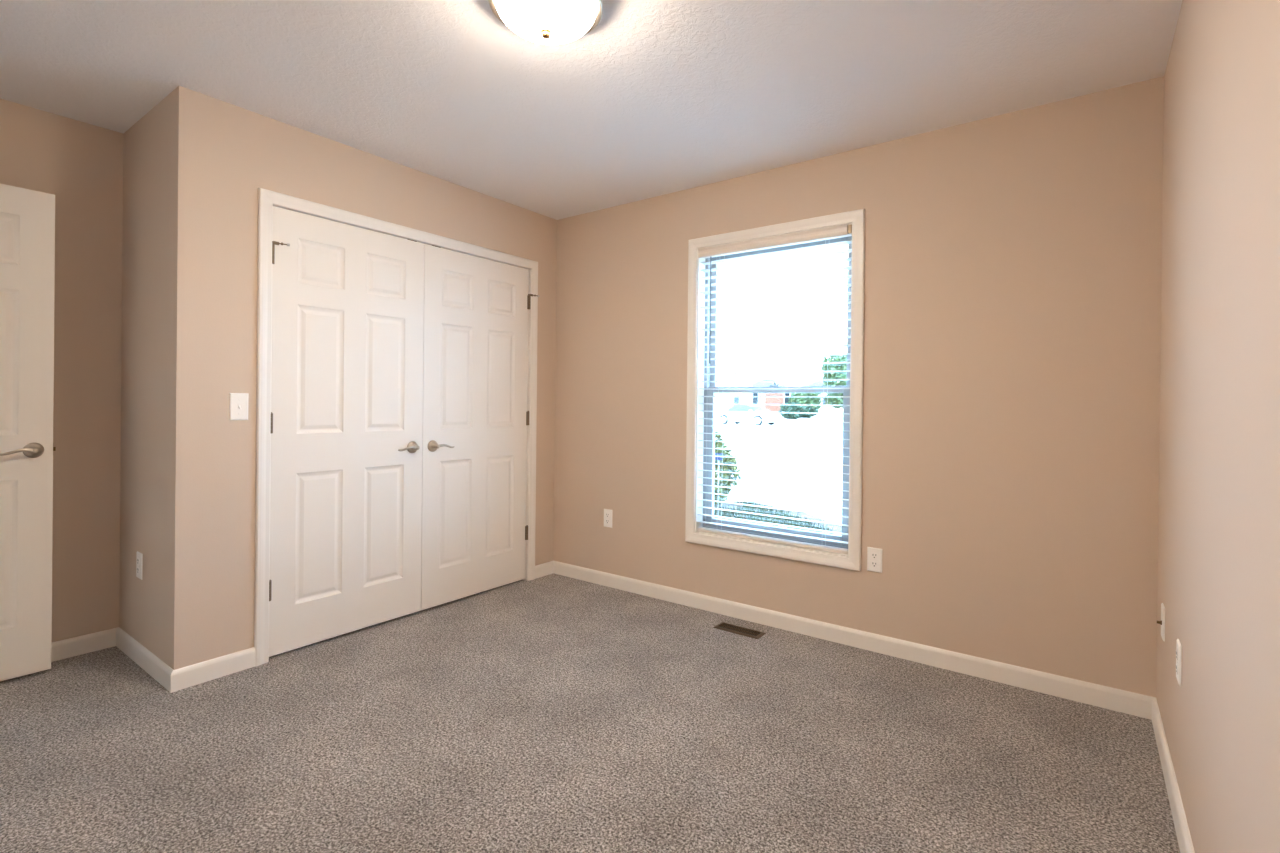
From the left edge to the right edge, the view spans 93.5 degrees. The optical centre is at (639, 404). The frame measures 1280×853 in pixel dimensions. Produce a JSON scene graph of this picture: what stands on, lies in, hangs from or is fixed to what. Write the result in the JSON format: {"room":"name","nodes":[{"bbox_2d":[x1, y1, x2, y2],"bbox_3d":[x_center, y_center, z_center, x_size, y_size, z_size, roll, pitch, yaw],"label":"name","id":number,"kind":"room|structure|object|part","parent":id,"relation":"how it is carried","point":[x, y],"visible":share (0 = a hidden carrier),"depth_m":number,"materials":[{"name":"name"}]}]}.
{"room":"empty bedroom","nodes":[
{"label":"empty bedroom","id":0,"kind":"room"},
{"bbox_2d":[0,99,122,641],"bbox_3d":[-2.220,0.004,3.348,0.140,2.590,3.260,1,0,36],"label":"wall","id":1,"kind":"structure","parent":0,"point":[80,163],"depth_m":2.77,"materials":[{"name":"beige paint"}]},
{"bbox_2d":[0,183,55,680],"bbox_3d":[-2.757,0.116,2.286,0.149,2.032,0.786,1,0,36],"label":"door","id":2,"kind":"structure","parent":1,"relation":"in","point":[27,216],"depth_m":2.52,"materials":[{"name":"white paint"}]},
{"bbox_3d":[-2.545,0.194,2.467,0.021,0.027,0.124,1,0,36],"label":"lever","id":3,"kind":"part","parent":2,"relation":"part of","materials":[{"name":"silver metal"}]},
{"bbox_2d":[51,627,117,661],"bbox_3d":[-2.811,1.104,2.434,0.014,0.083,1.098,1,0,36],"label":"baseboard","id":4,"kind":"structure","parent":1,"relation":"attached to","point":[75,646],"depth_m":2.77,"materials":[{"name":"white paint"}]},
{"bbox_2d":[119,86,556,669],"bbox_3d":[-1.533,-0.064,3.524,0.756,2.440,2.162,1,0,36],"label":"wall","id":5,"kind":"structure","parent":0,"point":[195,165],"depth_m":2.61,"materials":[{"name":"beige paint"}]},
{"bbox_2d":[136,551,142,579],"bbox_3d":[-2.240,0.721,2.693,0.070,0.115,0.008,1,0,36],"label":"electrical outlet","id":6,"kind":"object","parent":5,"relation":"attached to","point":[139,556],"visible":1,"depth_m":2.68,"materials":[{"name":"white plastic"}]},
{"bbox_2d":[116,627,172,692],"bbox_3d":[-2.185,1.110,2.647,0.770,0.083,0.014,1,0,36],"label":"baseboard","id":7,"kind":"structure","parent":5,"relation":"attached to","point":[155,667],"depth_m":2.61,"materials":[{"name":"white paint"}]},
{"bbox_2d":[171,647,254,692],"bbox_3d":[-1.794,1.115,2.540,0.014,0.083,0.306,1,0,36],"label":"baseboard","id":8,"kind":"structure","parent":5,"relation":"attached to","point":[198,673],"depth_m":2.53,"materials":[{"name":"white paint"}]},
{"bbox_2d":[229,393,248,419],"bbox_3d":[-1.730,0.010,2.604,0.019,0.117,0.072,1,0,36],"label":"light switch","id":9,"kind":"object","parent":5,"relation":"attached to","point":[238,402],"visible":1,"depth_m":2.60,"materials":[{"name":"white plastic"}]},
{"bbox_2d":[269,206,423,656],"bbox_3d":[-1.431,0.124,3.017,0.092,2.038,0.788,1,0,36],"label":"door","id":10,"kind":"structure","parent":5,"relation":"in","point":[348,300],"depth_m":2.98,"materials":[{"name":"white paint"}]},
{"bbox_3d":[-1.236,0.235,3.223,0.021,0.027,0.124,1,0,36],"label":"lever","id":11,"kind":"part","parent":10,"relation":"part of","materials":[{"name":"silver metal"}]},
{"bbox_2d":[254,188,537,665],"bbox_3d":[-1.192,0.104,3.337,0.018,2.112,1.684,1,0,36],"label":"trim","id":12,"kind":"structure","parent":5,"relation":"attached to","point":[267,199],"depth_m":2.70,"materials":[{"name":"white paint"}]},
{"bbox_2d":[421,244,538,609],"bbox_3d":[-0.946,0.127,3.675,0.092,2.038,0.842,1,0,36],"label":"door","id":13,"kind":"structure","parent":5,"relation":"in","point":[474,536],"depth_m":3.62,"materials":[{"name":"white paint"}]},
{"bbox_3d":[-1.101,0.236,3.406,0.021,0.027,0.124,1,0,36],"label":"lever","id":14,"kind":"part","parent":13,"relation":"part of","materials":[{"name":"silver metal"}]},
{"bbox_2d":[535,561,552,578],"bbox_3d":[-0.650,1.123,4.094,0.014,0.083,0.188,1,0,36],"label":"baseboard","id":15,"kind":"structure","parent":5,"relation":"attached to","point":[544,569],"depth_m":4.08,"materials":[{"name":"white paint"}]},
{"bbox_2d":[0,573,1179,852],"bbox_3d":[-0.550,1.245,2.099,4.095,0.150,3.280,1,0,36],"label":"floor","id":16,"kind":"structure","parent":0,"point":[552,713],"depth_m":2.06,"materials":[{"name":"grey carpet"}]},
{"bbox_2d":[713,622,765,638],"bbox_3d":[0.518,1.176,3.141,0.255,0.006,0.100,1,0,36],"label":"floor vent","id":17,"kind":"object","parent":16,"relation":"in","point":[751,633],"visible":1,"depth_m":3.13,"materials":[{"name":"brown metal"}]},
{"bbox_2d":[0,0,1181,219],"bbox_3d":[-0.564,-1.395,2.136,4.215,0.250,3.540,1,0,36],"label":"ceiling","id":18,"kind":"structure","parent":0,"point":[660,97],"depth_m":2.30,"materials":[{"name":"white paint"}]},
{"bbox_2d":[488,0,602,44],"bbox_3d":[-0.289,-1.198,1.858,0.348,0.136,0.348,1,0,36],"label":"ceiling light","id":19,"kind":"object","parent":18,"relation":"attached to","point":[549,22],"visible":1,"depth_m":1.83,"materials":[{"name":"white glass"}]},
{"bbox_2d":[553,76,1163,696],"bbox_3d":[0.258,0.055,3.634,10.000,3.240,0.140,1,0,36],"label":"wall","id":20,"kind":"structure","parent":0,"point":[1013,267],"depth_m":2.69,"materials":[{"name":"beige paint"}]},
{"bbox_2d":[604,509,611,527],"bbox_3d":[-0.207,0.734,3.881,0.070,0.115,0.008,1,0,36],"label":"electrical outlet","id":21,"kind":"object","parent":20,"relation":"attached to","point":[607,512],"visible":1,"depth_m":3.88,"materials":[{"name":"white plastic"}]},
{"bbox_2d":[685,209,864,570],"bbox_3d":[0.726,-0.074,3.289,1.000,1.762,0.173,1,0,36],"label":"window","id":22,"kind":"structure","parent":20,"relation":"in","point":[856,218],"depth_m":3.27,"materials":[{"name":"white paint"}]},
{"bbox_2d":[697,224,851,553],"bbox_3d":[0.700,-0.077,3.254,0.872,1.636,0.071,1,0,36],"label":"window blind","id":23,"kind":"object","parent":22,"relation":"attached to","point":[845,230],"visible":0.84,"depth_m":3.23,"materials":[{"name":"beige plastic"}]},
{"bbox_3d":[0.461,-0.067,3.441,0.002,1.579,0.054,1,0,36],"label":"ladder cord","id":24,"kind":"part","parent":23,"relation":"part of","materials":[{"name":"white fabric"}]},
{"bbox_3d":[0.696,0.732,3.263,0.866,0.017,0.052,1,0,36],"label":"rail","id":25,"kind":"part","parent":23,"relation":"part of","materials":[{"name":"beige plastic"}]},
{"bbox_3d":[0.949,-0.061,3.081,0.002,1.579,0.054,1,0,36],"label":"ladder cord","id":26,"kind":"part","parent":23,"relation":"part of","materials":[{"name":"white fabric"}]},
{"bbox_3d":[0.753,-0.074,3.326,0.886,1.648,0.080,1,0,36],"label":"frame","id":27,"kind":"part","parent":22,"relation":"part of","materials":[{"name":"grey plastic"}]},
{"bbox_3d":[0.737,0.311,3.310,0.838,0.821,0.028,1,0,36],"label":"sash","id":28,"kind":"part","parent":22,"relation":"part of","materials":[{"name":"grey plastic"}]},
{"bbox_3d":[0.764,-0.468,3.334,0.838,0.811,0.028,1,0,36],"label":"sash","id":29,"kind":"part","parent":22,"relation":"part of","materials":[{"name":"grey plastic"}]},
{"bbox_2d":[553,561,1155,719],"bbox_3d":[0.676,1.139,3.225,3.179,0.083,0.014,1,0,36],"label":"baseboard","id":30,"kind":"structure","parent":20,"relation":"attached to","point":[1140,705],"depth_m":2.83,"materials":[{"name":"white paint"}]},
{"bbox_2d":[867,547,882,572],"bbox_3d":[1.128,0.748,2.898,0.070,0.115,0.008,1,0,36],"label":"electrical outlet","id":31,"kind":"object","parent":20,"relation":"attached to","point":[874,555],"visible":1,"depth_m":2.90,"materials":[{"name":"white plastic"}]},
{"bbox_2d":[871,561,877,567],"bbox_3d":[1.127,0.769,2.896,0.034,0.027,0.004,1,0,36],"label":"receptacle","id":32,"kind":"object","parent":31,"relation":"attached to","point":[874,564],"depth_m":2.89,"materials":[{"name":"white plastic"}]},
{"bbox_2d":[871,553,877,558],"bbox_3d":[1.127,0.728,2.896,0.034,0.027,0.004,1,0,36],"label":"receptacle","id":33,"kind":"object","parent":31,"relation":"attached to","point":[873,555],"depth_m":2.89,"materials":[{"name":"white plastic"}]},
{"bbox_2d":[1156,0,1279,852],"bbox_3d":[1.020,0.045,0.875,0.140,2.590,3.400,1,0,36],"label":"wall","id":34,"kind":"structure","parent":0,"point":[1219,517],"depth_m":1.26,"materials":[{"name":"beige paint"}]},
{"bbox_2d":[1157,603,1164,641],"bbox_3d":[1.821,0.759,2.108,0.019,0.115,0.070,1,0,36],"label":"plate","id":35,"kind":"object","parent":34,"relation":"attached to","point":[1161,622],"visible":1,"depth_m":2.08,"materials":[{"name":"white plastic"}]},
{"bbox_3d":[1.826,0.759,2.104,0.005,0.115,0.070,1,0,36],"label":"wall plate","id":36,"kind":"part","parent":35,"relation":"part of","materials":[{"name":"white plastic"}]},
{"bbox_2d":[1151,698,1194,852],"bbox_3d":[0.987,1.148,0.980,0.014,0.083,3.260,1,0,36],"label":"baseboard","id":37,"kind":"structure","parent":34,"relation":"attached to","point":[1184,839],"depth_m":1.79,"materials":[{"name":"white paint"}]},
{"bbox_2d":[1176,639,1181,685],"bbox_3d":[1.567,0.750,1.754,0.008,0.115,0.070,1,0,36],"label":"electrical outlet","id":38,"kind":"object","parent":34,"relation":"attached to","point":[1178,644],"visible":1,"depth_m":1.73,"materials":[{"name":"white plastic"}]},
{"label":"outside","id":39,"kind":"structure","parent":0,"visible":0},
{"bbox_2d":[715,412,842,523],"bbox_3d":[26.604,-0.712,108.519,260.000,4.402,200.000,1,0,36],"label":"ground","id":40,"kind":"structure","parent":39,"point":[783,424],"depth_m":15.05,"materials":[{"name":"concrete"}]},
{"bbox_2d":[715,353,751,410],"bbox_3d":[6.597,-2.292,63.910,9.728,7.786,8.570,1,0,0],"label":"house","id":41,"kind":"structure","parent":40,"relation":"on","point":[734,400],"depth_m":59.80,"materials":[{"name":"white"}]},
{"bbox_3d":[9.600,-0.308,59.944,0.550,1.100,0.030,1,0,0],"label":"pane","id":42,"kind":"part","parent":41,"relation":"part of","materials":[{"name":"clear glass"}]},
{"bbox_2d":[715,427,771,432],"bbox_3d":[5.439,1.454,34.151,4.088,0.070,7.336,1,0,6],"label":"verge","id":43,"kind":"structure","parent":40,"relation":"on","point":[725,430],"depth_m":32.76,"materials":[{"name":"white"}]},
{"bbox_2d":[715,405,781,424],"bbox_3d":[7.713,0.702,43.101,4.760,1.480,2.220,1,0,43],"label":"car","id":44,"kind":"object","parent":40,"relation":"on","point":[754,408],"visible":0.8,"depth_m":42.35,"materials":[{"name":"white paint"}]},
{"bbox_2d":[751,379,791,413],"bbox_3d":[14.468,-0.647,68.999,5.220,4.400,6.400,1,0,0],"label":"house","id":45,"kind":"structure","parent":40,"relation":"on","point":[755,400],"depth_m":66.00,"materials":[{"name":"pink brick"}]},
{"bbox_3d":[12.634,-0.460,65.944,0.578,1.800,0.030,1,0,0],"label":"pane","id":46,"kind":"part","parent":45,"relation":"part of","materials":[{"name":"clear glass"}]},
{"bbox_3d":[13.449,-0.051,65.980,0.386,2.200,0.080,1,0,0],"label":"door","id":47,"kind":"part","parent":45,"relation":"part of","materials":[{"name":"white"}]},
{"bbox_3d":[16.104,-0.423,65.944,0.578,1.800,0.030,1,0,0],"label":"pane","id":48,"kind":"part","parent":45,"relation":"part of","materials":[{"name":"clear glass"}]},
{"bbox_2d":[714,501,841,534],"bbox_3d":[0.276,1.462,7.097,4.350,0.070,4.550,1,0,36],"label":"planting bed","id":49,"kind":"object","parent":40,"relation":"on","point":[836,528],"visible":0.15,"depth_m":7.78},
{"bbox_2d":[715,453,722,515],"bbox_3d":[0.952,1.023,7.306,0.108,0.863,0.013,1,0,0],"label":"sign","id":50,"kind":"object","parent":49,"relation":"on","point":[716,454],"visible":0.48,"depth_m":7.30,"materials":[{"name":"blue"}]},
{"bbox_2d":[714,430,741,505],"bbox_3d":[1.010,0.906,8.457,0.814,1.098,0.728,1,0,36],"label":"young shrub","id":51,"kind":"object","parent":49,"relation":"on","point":[727,468],"visible":0.41,"depth_m":8.29,"materials":[{"name":"green plant"}]},
{"bbox_2d":[714,498,832,533],"bbox_3d":[0.190,1.377,7.074,4.104,0.110,4.280,1,0,36],"label":"grass","id":52,"kind":"structure","parent":49,"relation":"on","point":[760,518],"depth_m":7.52,"materials":[{"name":"green plant"}]},
{"bbox_2d":[778,402,806,418],"bbox_3d":[13.535,0.570,53.974,2.677,1.680,2.154,1,0,36],"label":"rounded bush","id":53,"kind":"object","parent":40,"relation":"on","point":[785,408],"visible":0.77,"depth_m":53.51,"materials":[{"name":"green plant"}]},
{"bbox_2d":[788,393,822,409],"bbox_3d":[16.837,-0.307,61.595,3.436,2.995,3.321,1,0,-22],"label":"leafy tree","id":54,"kind":"object","parent":40,"relation":"on","point":[802,400],"visible":0.48,"depth_m":60.62,"materials":[{"name":"green plant"}]},
{"bbox_2d":[796,406,818,417],"bbox_3d":[15.547,0.719,56.957,2.678,1.333,2.080,1,0,36],"label":"rounded bush","id":55,"kind":"object","parent":40,"relation":"on","point":[811,409],"visible":0.44,"depth_m":56.41,"materials":[{"name":"green plant"}]},
{"bbox_2d":[802,381,839,411],"bbox_3d":[25.805,-0.959,78.498,12.682,4.900,9.400,1,0,0],"label":"house","id":56,"kind":"structure","parent":40,"relation":"on","point":[815,383],"depth_m":74.01,"materials":[{"name":"white"}]},
{"bbox_2d":[820,407,842,417],"bbox_3d":[19.605,0.804,57.562,4.676,1.000,0.160,1,0,0],"label":"picket fence","id":57,"kind":"object","parent":40,"relation":"on","point":[830,410],"visible":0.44,"depth_m":57.48,"materials":[{"name":"white"}]},
{"bbox_2d":[824,393,842,415],"bbox_3d":[20.792,-0.316,63.421,2.757,3.008,2.812,1,0,36],"label":"leafy tree","id":58,"kind":"object","parent":40,"relation":"on","point":[829,400],"visible":0.42,"depth_m":62.98,"materials":[{"name":"green plant"}]},
{"bbox_2d":[821,352,846,401],"bbox_3d":[16.119,-1.236,45.938,4.852,5.527,4.793,1,0,36],"label":"leafy tree","id":59,"kind":"object","parent":40,"relation":"on","point":[835,358],"visible":0.27,"depth_m":45.54,"materials":[{"name":"green plant"}]}
]}

